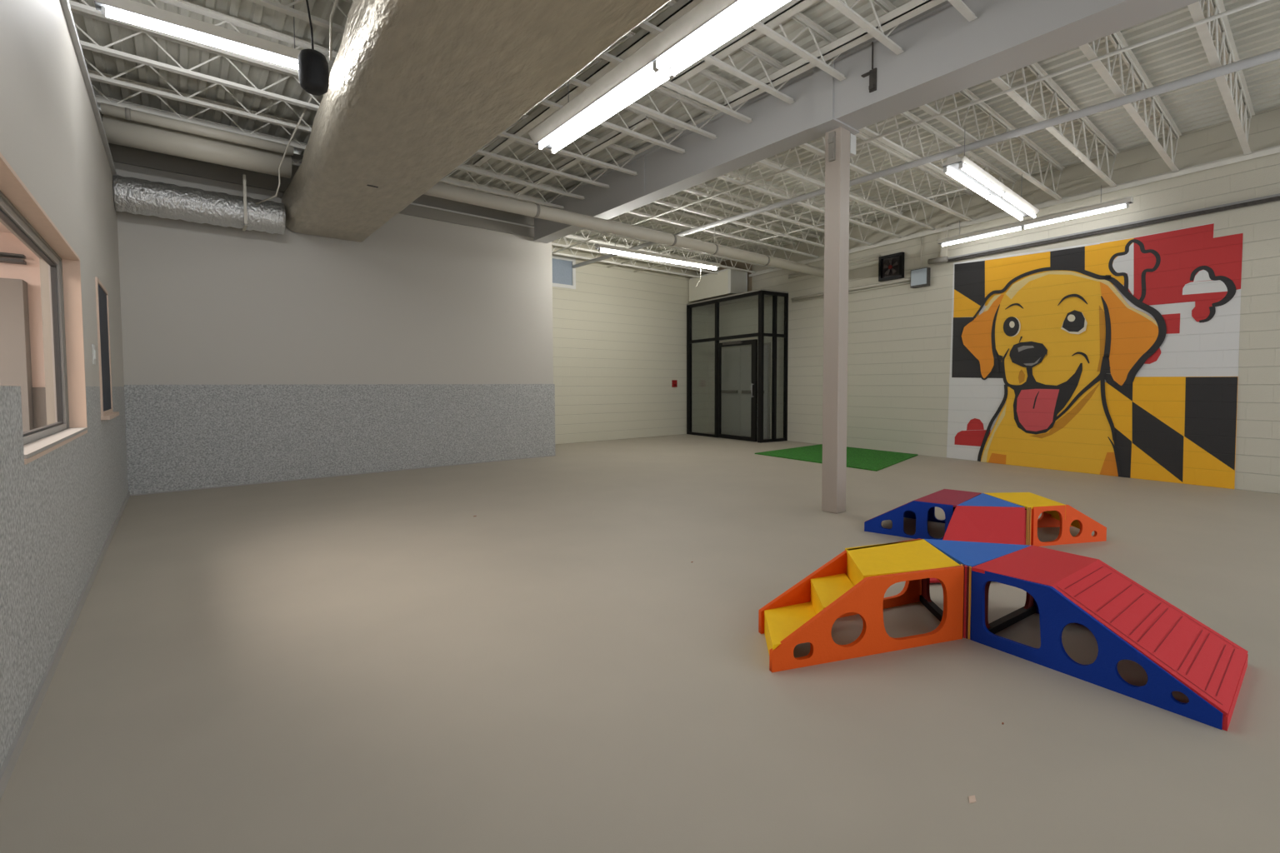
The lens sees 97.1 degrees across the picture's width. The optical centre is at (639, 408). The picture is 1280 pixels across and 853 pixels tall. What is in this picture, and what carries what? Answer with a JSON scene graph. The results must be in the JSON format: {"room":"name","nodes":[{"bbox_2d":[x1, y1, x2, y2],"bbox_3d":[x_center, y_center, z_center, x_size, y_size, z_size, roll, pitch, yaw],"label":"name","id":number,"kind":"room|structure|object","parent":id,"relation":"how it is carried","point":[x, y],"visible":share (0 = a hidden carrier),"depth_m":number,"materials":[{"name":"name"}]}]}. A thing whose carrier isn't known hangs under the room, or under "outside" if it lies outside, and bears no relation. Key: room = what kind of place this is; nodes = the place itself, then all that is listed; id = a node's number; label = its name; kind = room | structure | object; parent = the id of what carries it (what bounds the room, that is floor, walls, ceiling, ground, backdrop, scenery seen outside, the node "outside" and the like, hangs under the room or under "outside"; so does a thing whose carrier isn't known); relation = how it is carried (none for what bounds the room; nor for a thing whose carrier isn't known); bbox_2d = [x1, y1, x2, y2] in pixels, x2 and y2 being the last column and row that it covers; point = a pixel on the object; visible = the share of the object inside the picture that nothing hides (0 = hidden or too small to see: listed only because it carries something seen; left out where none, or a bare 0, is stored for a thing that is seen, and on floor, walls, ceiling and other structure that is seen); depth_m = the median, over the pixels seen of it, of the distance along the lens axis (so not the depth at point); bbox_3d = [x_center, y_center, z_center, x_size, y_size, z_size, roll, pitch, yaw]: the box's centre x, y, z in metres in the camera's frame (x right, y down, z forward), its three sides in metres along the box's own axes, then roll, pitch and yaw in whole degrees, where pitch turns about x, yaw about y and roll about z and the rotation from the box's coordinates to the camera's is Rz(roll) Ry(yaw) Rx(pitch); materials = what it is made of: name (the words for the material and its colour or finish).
{"room":"dog daycare playroom","nodes":[
{"label":"dog daycare playroom","id":0,"kind":"room"},
{"bbox_2d":[0,252,26,264],"bbox_3d":[-6.997,-1.448,4.907,2.270,0.080,0.140,-2,3,-39],"label":"ceiling light","id":1,"kind":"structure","parent":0,"point":[5,260],"depth_m":5.55,"materials":[{"name":"grey metal"}]},
{"bbox_2d":[0,222,44,387],"bbox_3d":[-4.391,-0.227,2.116,2.900,2.850,8.050,-2,3,-39],"label":"wall","id":2,"kind":"structure","parent":0,"point":[9,242],"depth_m":5.72,"materials":[{"name":"beige paint"}]},
{"bbox_2d":[0,277,47,432],"bbox_3d":[-6.095,-0.125,5.633,0.330,2.270,0.240,-2,3,-39],"label":"wall","id":3,"kind":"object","parent":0,"point":[15,348],"visible":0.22,"depth_m":5.50,"materials":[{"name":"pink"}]},
{"bbox_2d":[0,0,128,769],"bbox_3d":[-2.151,-0.556,1.773,0.150,3.420,11.500,-2,3,-39],"label":"wall","id":4,"kind":"structure","parent":0,"point":[59,509],"depth_m":2.72,"materials":[{"name":"grey paint"}]},
{"bbox_2d":[0,152,87,464],"bbox_3d":[-2.792,-0.355,2.555,0.175,1.100,2.510,-2,3,-39],"label":"window","id":5,"kind":"structure","parent":4,"relation":"in","point":[21,213],"depth_m":3.45,"materials":[{"name":"grey wood"}]},
{"bbox_2d":[0,491,129,800],"bbox_3d":[-2.082,1.123,1.894,0.012,0.055,11.500,-2,3,-39],"label":"baseboard","id":6,"kind":"structure","parent":4,"relation":"attached to","point":[8,765],"depth_m":2.30,"materials":[{"name":"grey"}]},
{"bbox_2d":[60,0,116,176],"bbox_3d":[-2.149,-2.334,1.674,0.230,0.139,11.450,-2,3,-39],"label":"trim","id":7,"kind":"structure","parent":4,"relation":"on","point":[66,7],"depth_m":4.00,"materials":[{"name":"grey paint"}]},
{"bbox_2d":[91,344,96,364],"bbox_3d":[-3.867,-0.382,4.008,0.014,0.140,0.120,-2,3,-39],"label":"light switch","id":8,"kind":"object","parent":4,"relation":"attached to","point":[93,351],"visible":1,"depth_m":3.97,"materials":[{"name":"white plastic"}]},
{"bbox_2d":[95,276,119,419],"bbox_3d":[-4.415,-0.463,4.584,0.200,1.080,0.930,-2,3,-39],"label":"window","id":9,"kind":"structure","parent":4,"relation":"in","point":[102,294],"depth_m":4.58,"materials":[{"name":"grey"}]},
{"bbox_2d":[99,110,555,495],"bbox_3d":[-4.178,-1.229,8.563,5.650,4.220,1.654,-2,3,-39],"label":"wall","id":10,"kind":"structure","parent":0,"point":[419,300],"depth_m":7.55,"materials":[{"name":"grey paint"}]},
{"bbox_2d":[109,145,554,241],"bbox_3d":[-3.834,-2.856,7.951,5.800,0.160,0.380,-2,3,-39],"label":"ceiling beam","id":11,"kind":"structure","parent":10,"relation":"attached to","point":[120,155],"depth_m":6.89,"materials":[{"name":"grey metal"}]},
{"bbox_2d":[410,202,534,228],"bbox_3d":[-2.605,-2.976,8.695,2.950,0.020,0.020,-2,3,-39],"label":"trim","id":12,"kind":"structure","parent":10,"relation":"attached to","point":[412,203],"depth_m":8.68,"materials":[{"name":"grey metal"}]},
{"bbox_2d":[124,384,554,494],"bbox_3d":[-4.118,0.255,8.677,5.500,1.245,1.642,-2,3,-39],"label":"wall","id":13,"kind":"structure","parent":0,"point":[178,437],"depth_m":7.52,"materials":[{"name":"grey paint"}]},
{"bbox_2d":[551,239,708,444],"bbox_3d":[-0.470,-1.415,12.762,5.814,4.220,0.150,-2,3,-39],"label":"wall","id":14,"kind":"structure","parent":0,"point":[619,337],"depth_m":12.78,"materials":[{"name":"beige brick"}]},
{"bbox_2d":[551,255,575,289],"bbox_3d":[-1.757,-2.813,11.576,1.000,0.640,0.070,-2,3,-39],"label":"window","id":15,"kind":"structure","parent":14,"relation":"in","point":[563,273],"depth_m":11.71,"materials":[{"name":"glass"}]},
{"bbox_2d":[671,380,677,387],"bbox_3d":[0.843,-0.604,13.743,0.140,0.170,0.046,-2,3,-39],"label":"fire alarm","id":16,"kind":"object","parent":14,"relation":"attached to","point":[674,382],"visible":1,"depth_m":13.72,"materials":[{"name":"red plastic"}]},
{"bbox_2d":[689,269,745,302],"bbox_3d":[1.808,-2.875,13.392,0.450,0.530,1.550,-2,3,-32],"label":"box","id":17,"kind":"object","parent":14,"relation":"attached to","point":[712,286],"depth_m":13.10,"materials":[{"name":"white"}]},
{"bbox_2d":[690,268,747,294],"bbox_3d":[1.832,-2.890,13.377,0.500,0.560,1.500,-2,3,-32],"label":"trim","id":18,"kind":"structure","parent":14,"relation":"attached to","point":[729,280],"depth_m":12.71,"materials":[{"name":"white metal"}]},
{"bbox_2d":[0,432,1279,852],"bbox_3d":[1.690,1.011,6.166,11.364,0.100,13.330,-2,3,-39],"label":"floor","id":19,"kind":"structure","parent":0,"point":[370,662],"depth_m":2.32,"materials":[{"name":"beige concrete"}]},
{"bbox_2d":[686,289,788,443],"bbox_3d":[2.160,-0.952,13.085,0.850,3.250,2.580,-2,3,-32],"label":"frame","id":20,"kind":"object","parent":19,"relation":"on","point":[757,372],"visible":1,"depth_m":12.19,"materials":[{"name":"black metal"}]},
{"bbox_2d":[810,60,859,513],"bbox_3d":[1.836,-1.068,5.345,0.470,4.120,0.240,-2,3,-39],"label":"steel column","id":21,"kind":"structure","parent":19,"relation":"on","point":[840,137],"depth_m":5.31,"materials":[{"name":"white metal"}]},
{"bbox_2d":[533,67,824,243],"bbox_3d":[0.021,-2.955,7.343,0.300,0.540,5.300,-2,3,-39],"label":"steel beam","id":22,"kind":"structure","parent":21,"relation":"attached to","point":[777,126],"depth_m":6.39,"materials":[{"name":"white metal"}]},
{"bbox_2d":[95,94,544,204],"bbox_3d":[-3.576,-3.113,7.363,5.281,0.280,0.080,-2,3,-39],"label":"joist","id":23,"kind":"object","parent":22,"relation":"on","point":[97,97],"visible":0.19,"depth_m":6.49,"materials":[{"name":"white metal"}]},
{"bbox_2d":[87,69,564,209],"bbox_3d":[-3.202,-3.096,6.907,5.281,0.280,0.080,-2,3,-39],"label":"joist","id":24,"kind":"object","parent":22,"relation":"on","point":[98,101],"visible":0.48,"depth_m":6.09,"materials":[{"name":"white metal"}]},
{"bbox_2d":[100,102,294,155],"bbox_3d":[-4.463,-2.845,5.805,1.550,0.108,0.108,-2,3,-39],"label":"pipe","id":25,"kind":"object","parent":24,"relation":"attached to","point":[126,113],"visible":1,"depth_m":5.71,"materials":[{"name":"beige metal"}]},
{"bbox_2d":[81,47,584,199],"bbox_3d":[-2.847,-3.079,6.474,5.281,0.280,0.080,-2,3,-39],"label":"joist","id":26,"kind":"object","parent":22,"relation":"on","point":[112,81],"visible":0.45,"depth_m":5.56,"materials":[{"name":"white metal"}]},
{"bbox_2d":[472,0,703,166],"bbox_3d":[-0.700,-3.030,5.455,0.090,0.070,4.300,-2,3,-39],"label":"bridging angle","id":27,"kind":"object","parent":26,"relation":"attached to","point":[680,7],"visible":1,"depth_m":5.06,"materials":[{"name":"white metal"}]},
{"bbox_2d":[70,8,609,188],"bbox_3d":[-2.467,-3.061,6.010,5.281,0.280,0.080,-2,3,-39],"label":"joist","id":28,"kind":"object","parent":22,"relation":"on","point":[95,47],"visible":0.52,"depth_m":5.03,"materials":[{"name":"white metal"}]},
{"bbox_2d":[255,95,313,204],"bbox_3d":[-3.806,-2.747,6.032,1.764,0.874,0.040,2,3,39],"label":"wire","id":29,"kind":"object","parent":28,"relation":"hanging from","point":[311,97],"visible":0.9,"depth_m":6.00,"materials":[{"name":"beige"}]},
{"bbox_2d":[68,0,637,175],"bbox_3d":[-2.087,-3.043,5.547,5.281,0.280,0.080,-2,3,-39],"label":"joist","id":30,"kind":"object","parent":22,"relation":"on","point":[87,8],"visible":0.39,"depth_m":4.67,"materials":[{"name":"white metal"}]},
{"bbox_2d":[247,0,685,154],"bbox_3d":[-1.529,-3.018,4.866,5.281,0.280,0.080,-2,3,-39],"label":"joist","id":31,"kind":"object","parent":22,"relation":"on","point":[277,6],"visible":0.41,"depth_m":5.44,"materials":[{"name":"white metal"}]},
{"bbox_2d":[512,112,651,195],"bbox_3d":[-0.859,-3.096,7.069,0.090,0.070,3.000,-2,3,-39],"label":"bridging angle","id":32,"kind":"object","parent":31,"relation":"attached to","point":[640,121],"visible":0.75,"depth_m":6.69,"materials":[{"name":"white metal"}]},
{"bbox_2d":[566,57,717,139],"bbox_3d":[-1.219,-3.003,4.488,5.281,0.280,0.080,-2,3,-39],"label":"joist","id":33,"kind":"object","parent":22,"relation":"on","point":[682,99],"visible":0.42,"depth_m":5.73,"materials":[{"name":"white metal"}]},
{"bbox_2d":[598,30,752,123],"bbox_3d":[-0.908,-2.989,4.109,5.281,0.280,0.080,-2,3,-39],"label":"joist","id":34,"kind":"object","parent":22,"relation":"on","point":[604,55],"visible":0.42,"depth_m":5.36,"materials":[{"name":"white metal"}]},
{"bbox_2d":[638,0,794,104],"bbox_3d":[-0.585,-2.973,3.715,5.281,0.280,0.080,-2,3,-39],"label":"joist","id":35,"kind":"object","parent":22,"relation":"on","point":[761,56],"visible":0.56,"depth_m":4.96,"materials":[{"name":"white metal"}]},
{"bbox_2d":[831,0,1200,129],"bbox_3d":[3.751,-2.785,2.904,0.440,0.540,5.900,-2,3,-39],"label":"steel beam","id":36,"kind":"structure","parent":21,"relation":"attached to","point":[945,54],"depth_m":4.29,"materials":[{"name":"white metal"}]},
{"bbox_2d":[585,58,831,179],"bbox_3d":[2.316,-3.123,4.302,0.050,0.030,9.900,-2,3,-39],"label":"bridging angle","id":37,"kind":"object","parent":36,"relation":"on","point":[717,112],"visible":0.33,"depth_m":6.90,"materials":[{"name":"white metal"}]},
{"bbox_2d":[750,11,845,80],"bbox_3d":[-0.249,-2.958,3.305,5.281,0.280,0.080,-2,3,-39],"label":"joist","id":38,"kind":"object","parent":36,"relation":"on","point":[814,27],"visible":0.55,"depth_m":4.61,"materials":[{"name":"white metal"}]},
{"bbox_2d":[825,0,904,54],"bbox_3d":[0.074,-2.943,2.911,5.281,0.280,0.080,-2,3,-39],"label":"joist","id":39,"kind":"object","parent":36,"relation":"on","point":[887,6],"visible":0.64,"depth_m":4.31,"materials":[{"name":"white metal"}]},
{"bbox_2d":[860,41,876,92],"bbox_3d":[1.942,-2.887,4.793,0.040,0.400,0.120,-2,3,-39],"label":"clamp","id":40,"kind":"object","parent":36,"relation":"hanging from","point":[872,73],"visible":1,"depth_m":4.77,"materials":[{"name":"metal"}]},
{"bbox_2d":[947,0,977,21],"bbox_3d":[0.416,-2.927,2.493,5.281,0.280,0.080,-2,3,-39],"label":"joist","id":41,"kind":"object","parent":36,"relation":"on","point":[959,5],"visible":1,"depth_m":4.05,"materials":[{"name":"white metal"}]},
{"bbox_3d":[0.765,-2.910,2.068,5.281,0.280,0.080,-2,3,-39],"label":"joist","id":42,"kind":"object","parent":36,"relation":"on","visible":0},
{"bbox_2d":[670,0,818,84],"bbox_3d":[1.238,-2.980,4.070,0.090,0.070,2.900,-2,3,-39],"label":"bridging angle","id":43,"kind":"object","parent":42,"relation":"attached to","point":[792,7],"visible":0.73,"depth_m":4.53,"materials":[{"name":"white metal"}]},
{"bbox_2d":[725,0,946,108],"bbox_3d":[1.731,-3.003,4.603,0.090,0.070,2.700,-2,3,-39],"label":"bridging angle","id":44,"kind":"object","parent":42,"relation":"attached to","point":[912,8],"visible":0.83,"depth_m":4.67,"materials":[{"name":"white metal"}]},
{"bbox_2d":[755,444,918,471],"bbox_3d":[3.494,0.801,9.668,2.480,0.018,2.470,-2,3,-39],"label":"mat","id":45,"kind":"object","parent":19,"relation":"on","point":[859,458],"visible":0.86,"depth_m":9.48,"materials":[{"name":"green carpet"}]},
{"bbox_2d":[758,539,964,672],"bbox_3d":[1.083,0.928,2.773,1.250,0.350,0.456,-1,3,-20],"label":"stairs","id":46,"kind":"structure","parent":19,"relation":"on","point":[857,581],"depth_m":2.67,"materials":[{"name":"orange plastic"}]},
{"bbox_2d":[864,489,981,539],"bbox_3d":[2.375,0.866,4.740,0.670,0.302,0.779,2,3,45],"label":"ramp","id":47,"kind":"object","parent":19,"relation":"on","point":[922,509],"visible":0.71,"depth_m":4.53,"materials":[{"name":"blue plastic"}]},
{"bbox_2d":[968,795,975,804],"bbox_3d":[0.975,1.148,1.660,0.018,0.003,0.040,1,3,24],"label":"debris","id":48,"kind":"object","parent":19,"relation":"on","point":[972,799],"visible":1,"depth_m":1.66,"materials":[{"name":"beige"}]},
{"bbox_2d":[924,539,1029,639],"bbox_3d":[1.789,0.920,2.883,0.535,0.351,0.484,0,2,15],"label":"platform","id":49,"kind":"object","parent":19,"relation":"on","point":[968,555],"visible":0.85,"depth_m":2.88,"materials":[{"name":"blue plastic"}]},
{"bbox_2d":[930,505,1026,583],"bbox_3d":[2.322,0.906,3.807,0.479,0.300,1.329,2,3,37],"label":"ramp","id":50,"kind":"object","parent":19,"relation":"on","point":[1002,525],"visible":0.34,"depth_m":4.01,"materials":[{"name":"red plastic"}]},
{"bbox_2d":[957,493,1031,545],"bbox_3d":[2.764,0.880,4.380,0.689,0.301,0.444,-2,3,-39],"label":"platform","id":51,"kind":"object","parent":19,"relation":"on","point":[982,500],"visible":0.68,"depth_m":4.32,"materials":[{"name":"blue plastic"}]},
{"bbox_2d":[984,492,1106,546],"bbox_3d":[3.297,0.872,4.529,0.868,0.302,0.550,0,2,-5],"label":"stairs","id":52,"kind":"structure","parent":19,"relation":"on","point":[1054,514],"depth_m":4.33,"materials":[{"name":"orange plastic"}]},
{"bbox_2d":[970,545,1248,731],"bbox_3d":[2.068,0.933,2.535,0.735,0.352,0.860,-2,3,-39],"label":"ramp","id":53,"kind":"object","parent":19,"relation":"on","point":[1177,652],"visible":1,"depth_m":2.40,"materials":[{"name":"blue"}]},
{"bbox_2d":[70,0,1279,262],"bbox_3d":[1.689,-3.336,5.998,12.000,0.160,13.330,-2,3,-39],"label":"ceiling","id":54,"kind":"structure","parent":0,"point":[1255,29],"depth_m":5.95,"materials":[{"name":"grey metal"}]},
{"bbox_2d":[94,0,300,69],"bbox_3d":[-2.948,-2.829,3.947,1.274,0.610,0.180,-2,3,-36],"label":"tube light","id":55,"kind":"object","parent":54,"relation":"hanging from","point":[128,11],"visible":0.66,"depth_m":3.86,"materials":[{"name":"grey"}]},
{"bbox_2d":[297,0,329,95],"bbox_3d":[-2.021,-2.527,3.437,0.211,1.181,0.166,-1,2,-7],"label":"speaker","id":56,"kind":"object","parent":54,"relation":"hanging from","point":[313,72],"visible":1,"depth_m":3.41},
{"bbox_2d":[329,0,338,60],"bbox_3d":[-2.113,-2.840,3.978,0.423,0.609,0.047,2,3,39],"label":"cable","id":57,"kind":"object","parent":54,"relation":"hanging from","point":[336,1],"visible":1,"depth_m":4.06,"materials":[{"name":"beige plastic"}]},
{"bbox_2d":[281,0,669,242],"bbox_3d":[-0.617,-2.365,2.922,1.178,0.562,11.440,-2,3,-39],"label":"air duct","id":58,"kind":"object","parent":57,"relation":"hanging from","point":[417,88],"visible":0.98,"depth_m":3.77,"materials":[{"name":"metal"}]},
{"bbox_2d":[102,114,291,178],"bbox_3d":[-4.602,-2.742,5.980,1.550,0.250,0.250,-2,3,-39],"label":"pipe","id":59,"kind":"object","parent":58,"relation":"attached to","point":[118,131],"visible":0.86,"depth_m":5.85,"materials":[{"name":"beige metal"}]},
{"bbox_2d":[113,175,285,234],"bbox_3d":[-4.973,-2.305,6.469,1.520,0.387,0.387,-2,3,-39],"label":"duct","id":60,"kind":"object","parent":58,"relation":"attached to","point":[132,195],"visible":0.97,"depth_m":6.29,"materials":[{"name":"silver metal"}]},
{"bbox_2d":[241,174,247,231],"bbox_3d":[-4.650,-2.409,6.639,0.030,0.580,0.300,-2,3,-39],"label":"strap","id":61,"kind":"object","parent":60,"relation":"attached to","point":[243,175],"visible":1,"depth_m":6.52,"materials":[{"name":"beige metal"}]},
{"bbox_2d":[528,0,789,154],"bbox_3d":[0.162,-2.711,3.833,0.330,0.860,3.347,-2,3,-38],"label":"tube light","id":62,"kind":"object","parent":54,"relation":"hanging from","point":[709,24],"visible":0.97,"depth_m":3.84,"materials":[{"name":"grey"}]},
{"bbox_2d":[708,106,1279,494],"bbox_3d":[5.332,-1.280,8.983,0.200,4.220,13.333,-2,3,-32],"label":"wall","id":63,"kind":"structure","parent":0,"point":[899,337],"depth_m":9.17,"materials":[{"name":"white brick"}]},
{"bbox_2d":[423,182,824,277],"bbox_3d":[0.777,-2.639,8.492,7.986,0.512,0.164,-2,3,-39],"label":"pipe","id":64,"kind":"object","parent":63,"relation":"attached to","point":[441,190],"visible":0.87,"depth_m":7.38,"materials":[{"name":"beige metal"}]},
{"bbox_2d":[706,260,752,291],"bbox_3d":[2.141,-3.113,13.669,0.120,0.920,1.500,-2,3,-32],"label":"roof truss","id":65,"kind":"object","parent":63,"relation":"attached to","point":[739,265],"depth_m":13.19,"materials":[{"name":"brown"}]},
{"bbox_2d":[721,342,770,439],"bbox_3d":[2.381,-0.422,13.423,0.110,2.160,1.860,-2,3,-32],"label":"door","id":66,"kind":"structure","parent":63,"relation":"in","point":[736,360],"depth_m":13.41,"materials":[{"name":"grey"}]},
{"bbox_2d":[788,258,878,279],"bbox_3d":[3.756,-2.745,11.157,0.024,0.023,2.177,-2,3,-32],"label":"conduit","id":67,"kind":"object","parent":63,"relation":"attached to","point":[877,258],"visible":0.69,"depth_m":10.67,"materials":[{"name":"beige metal"}]},
{"bbox_2d":[788,255,879,275],"bbox_3d":[3.756,-2.805,11.154,0.028,0.027,2.177,-2,3,-32],"label":"conduit","id":68,"kind":"object","parent":63,"relation":"attached to","point":[877,255],"visible":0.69,"depth_m":10.62,"materials":[{"name":"beige metal"}]},
{"bbox_2d":[790,277,910,300],"bbox_3d":[3.951,-2.274,10.869,0.056,0.053,2.701,-2,3,-32],"label":"conduit","id":69,"kind":"object","parent":63,"relation":"attached to","point":[908,278],"visible":0.69,"depth_m":10.47,"materials":[{"name":"beige metal"}]},
{"bbox_2d":[791,282,909,302],"bbox_3d":[3.951,-2.214,10.871,0.024,0.023,2.701,-2,3,-32],"label":"conduit","id":70,"kind":"object","parent":63,"relation":"attached to","point":[905,282],"visible":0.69,"depth_m":10.48,"materials":[{"name":"beige metal"}]},
{"bbox_2d":[878,251,904,281],"bbox_3d":[4.465,-2.512,10.049,0.070,0.440,0.460,-2,3,-32],"label":"exhaust fan","id":71,"kind":"object","parent":63,"relation":"attached to","point":[891,267],"visible":1,"depth_m":10.04,"materials":[{"name":"black metal"}]},
{"bbox_2d":[910,236,930,288],"bbox_3d":[4.748,-2.488,9.573,0.100,0.850,0.300,-2,3,-32],"label":"box","id":72,"kind":"object","parent":63,"relation":"attached to","point":[920,277],"visible":1,"depth_m":9.54,"materials":[{"name":"metal"}]},
{"bbox_2d":[749,145,1279,276],"bbox_3d":[5.231,-2.913,8.784,0.102,0.100,13.212,-2,3,-32],"label":"steel beam","id":73,"kind":"structure","parent":63,"relation":"attached to","point":[1275,149],"depth_m":7.53,"materials":[{"name":"white metal"}]},
{"bbox_2d":[551,234,719,278],"bbox_3d":[-0.145,-3.258,12.156,5.529,0.430,0.080,-2,3,-39],"label":"joist","id":74,"kind":"object","parent":73,"relation":"on","point":[572,235],"visible":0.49,"depth_m":12.05,"materials":[{"name":"white metal"}]},
{"bbox_2d":[594,196,859,270],"bbox_3d":[0.476,-2.749,9.585,2.625,0.462,5.871,-2,3,-36],"label":"tube light","id":75,"kind":"object","parent":74,"relation":"attached to","point":[602,247],"depth_m":9.54,"materials":[{"name":"grey"}]},
{"bbox_2d":[634,187,968,272],"bbox_3d":[2.112,-2.995,10.077,0.024,0.023,7.080,-2,3,-39],"label":"rod","id":76,"kind":"object","parent":74,"relation":"attached to","point":[964,188],"visible":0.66,"depth_m":8.59,"materials":[{"name":"white metal"}]},
{"bbox_2d":[551,0,1269,254],"bbox_3d":[2.070,-2.780,6.190,0.028,0.027,13.110,-2,3,-39],"label":"conduit","id":77,"kind":"object","parent":74,"relation":"attached to","point":[1257,2],"visible":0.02,"depth_m":4.85,"materials":[{"name":"white metal"}]},
{"bbox_2d":[572,48,1279,268],"bbox_3d":[2.766,-2.771,6.761,0.072,0.068,13.110,-2,3,-39],"label":"pipe","id":78,"kind":"object","parent":74,"relation":"hanging from","point":[1272,55],"visible":1,"depth_m":5.50,"materials":[{"name":"grey metal"}]},
{"bbox_2d":[551,231,726,274],"bbox_3d":[0.203,-3.239,11.673,5.455,0.430,0.080,-2,3,-39],"label":"joist","id":79,"kind":"object","parent":73,"relation":"on","point":[552,243],"visible":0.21,"depth_m":11.45,"materials":[{"name":"white metal"}]},
{"bbox_2d":[563,230,755,273],"bbox_3d":[0.552,-3.220,11.189,5.381,0.430,0.080,-2,3,-39],"label":"joist","id":80,"kind":"object","parent":73,"relation":"on","point":[566,237],"visible":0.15,"depth_m":10.62,"materials":[{"name":"white metal"}]},
{"bbox_2d":[582,212,775,269],"bbox_3d":[0.900,-3.202,10.706,5.306,0.430,0.080,-2,3,-39],"label":"joist","id":81,"kind":"object","parent":73,"relation":"on","point":[637,217],"visible":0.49,"depth_m":10.67,"materials":[{"name":"white metal"}]},
{"bbox_2d":[609,204,797,262],"bbox_3d":[1.248,-3.183,10.222,5.232,0.430,0.080,-2,3,-39],"label":"joist","id":82,"kind":"object","parent":73,"relation":"on","point":[661,208],"visible":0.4,"depth_m":10.22,"materials":[{"name":"white metal"}]},
{"bbox_2d":[627,194,819,258],"bbox_3d":[1.597,-3.164,9.739,5.157,0.430,0.080,-2,3,-39],"label":"joist","id":83,"kind":"object","parent":73,"relation":"on","point":[677,222],"visible":0.67,"depth_m":9.66,"materials":[{"name":"white metal"}]},
{"bbox_2d":[653,183,824,247],"bbox_3d":[1.945,-3.146,9.255,5.083,0.430,0.080,-2,3,-39],"label":"joist","id":84,"kind":"object","parent":73,"relation":"on","point":[710,188],"visible":0.45,"depth_m":9.05,"materials":[{"name":"white metal"}]},
{"bbox_2d":[684,171,872,245],"bbox_3d":[2.293,-3.127,8.772,5.009,0.430,0.080,-2,3,-39],"label":"joist","id":85,"kind":"object","parent":73,"relation":"on","point":[732,174],"visible":0.51,"depth_m":8.53,"materials":[{"name":"white metal"}]},
{"bbox_2d":[716,158,903,238],"bbox_3d":[2.642,-3.108,8.289,4.934,0.430,0.080,-2,3,-39],"label":"joist","id":86,"kind":"object","parent":73,"relation":"on","point":[722,177],"visible":0.52,"depth_m":8.03,"materials":[{"name":"white metal"}]},
{"bbox_2d":[755,145,935,230],"bbox_3d":[2.990,-3.090,7.805,4.860,0.430,0.080,-2,3,-39],"label":"joist","id":87,"kind":"object","parent":73,"relation":"on","point":[761,162],"visible":0.42,"depth_m":7.88,"materials":[{"name":"white metal"}]},
{"bbox_2d":[800,131,974,221],"bbox_3d":[3.338,-3.071,7.322,4.785,0.430,0.080,-2,3,-39],"label":"joist","id":88,"kind":"object","parent":73,"relation":"on","point":[889,151],"visible":0.69,"depth_m":7.43,"materials":[{"name":"white metal"}]},
{"bbox_2d":[936,185,1134,247],"bbox_3d":[5.394,-2.694,7.954,0.150,0.350,2.408,-2,3,-32],"label":"tube light","id":89,"kind":"object","parent":88,"relation":"hanging from","point":[1118,203],"visible":1,"depth_m":7.73,"materials":[{"name":"grey"}]},
{"bbox_2d":[858,110,1017,196],"bbox_3d":[3.686,-3.052,6.838,4.711,0.430,0.080,-2,3,-39],"label":"joist","id":90,"kind":"object","parent":73,"relation":"on","point":[908,115],"visible":0.4,"depth_m":6.58,"materials":[{"name":"white metal"}]},
{"bbox_2d":[918,88,1064,199],"bbox_3d":[4.035,-3.034,6.355,4.637,0.430,0.080,-2,3,-39],"label":"joist","id":91,"kind":"object","parent":73,"relation":"on","point":[967,93],"visible":0.71,"depth_m":6.36,"materials":[{"name":"white metal"}]},
{"bbox_2d":[939,126,1039,221],"bbox_3d":[3.926,-2.573,6.238,2.551,0.500,0.230,-2,3,-42],"label":"tube light","id":92,"kind":"object","parent":91,"relation":"hanging from","point":[965,171],"visible":1,"depth_m":6.00,"materials":[{"name":"grey"}]},
{"bbox_2d":[990,62,1119,187],"bbox_3d":[4.383,-3.015,5.871,4.562,0.430,0.080,-2,3,-39],"label":"joist","id":93,"kind":"object","parent":73,"relation":"on","point":[1035,68],"visible":0.7,"depth_m":5.87,"materials":[{"name":"white metal"}]},
{"bbox_2d":[1078,30,1182,172],"bbox_3d":[4.731,-2.996,5.388,4.488,0.430,0.080,-2,3,-39],"label":"joist","id":94,"kind":"object","parent":73,"relation":"on","point":[1090,53],"visible":0.77,"depth_m":5.38,"materials":[{"name":"white metal"}]},
{"bbox_2d":[1187,0,1254,154],"bbox_3d":[5.080,-2.978,4.904,4.414,0.430,0.080,-2,3,-39],"label":"joist","id":95,"kind":"object","parent":73,"relation":"on","point":[1205,32],"visible":0.91,"depth_m":4.85,"materials":[{"name":"white metal"}]},
{"bbox_2d":[946,222,1243,489],"bbox_3d":[5.932,-0.709,7.842,0.024,3.191,3.343,-2,3,-32],"label":"mural","id":96,"kind":"object","parent":63,"relation":"attached to","point":[1119,357],"visible":1,"depth_m":7.48,"materials":[{"name":"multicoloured paint"}]},
{"bbox_2d":[927,193,1279,264],"bbox_3d":[6.790,-2.569,6.319,0.105,0.595,7.358,-2,3,-32],"label":"pipe","id":97,"kind":"object","parent":63,"relation":"attached to","point":[943,257],"visible":0.94,"depth_m":7.41,"materials":[{"name":"grey metal"}]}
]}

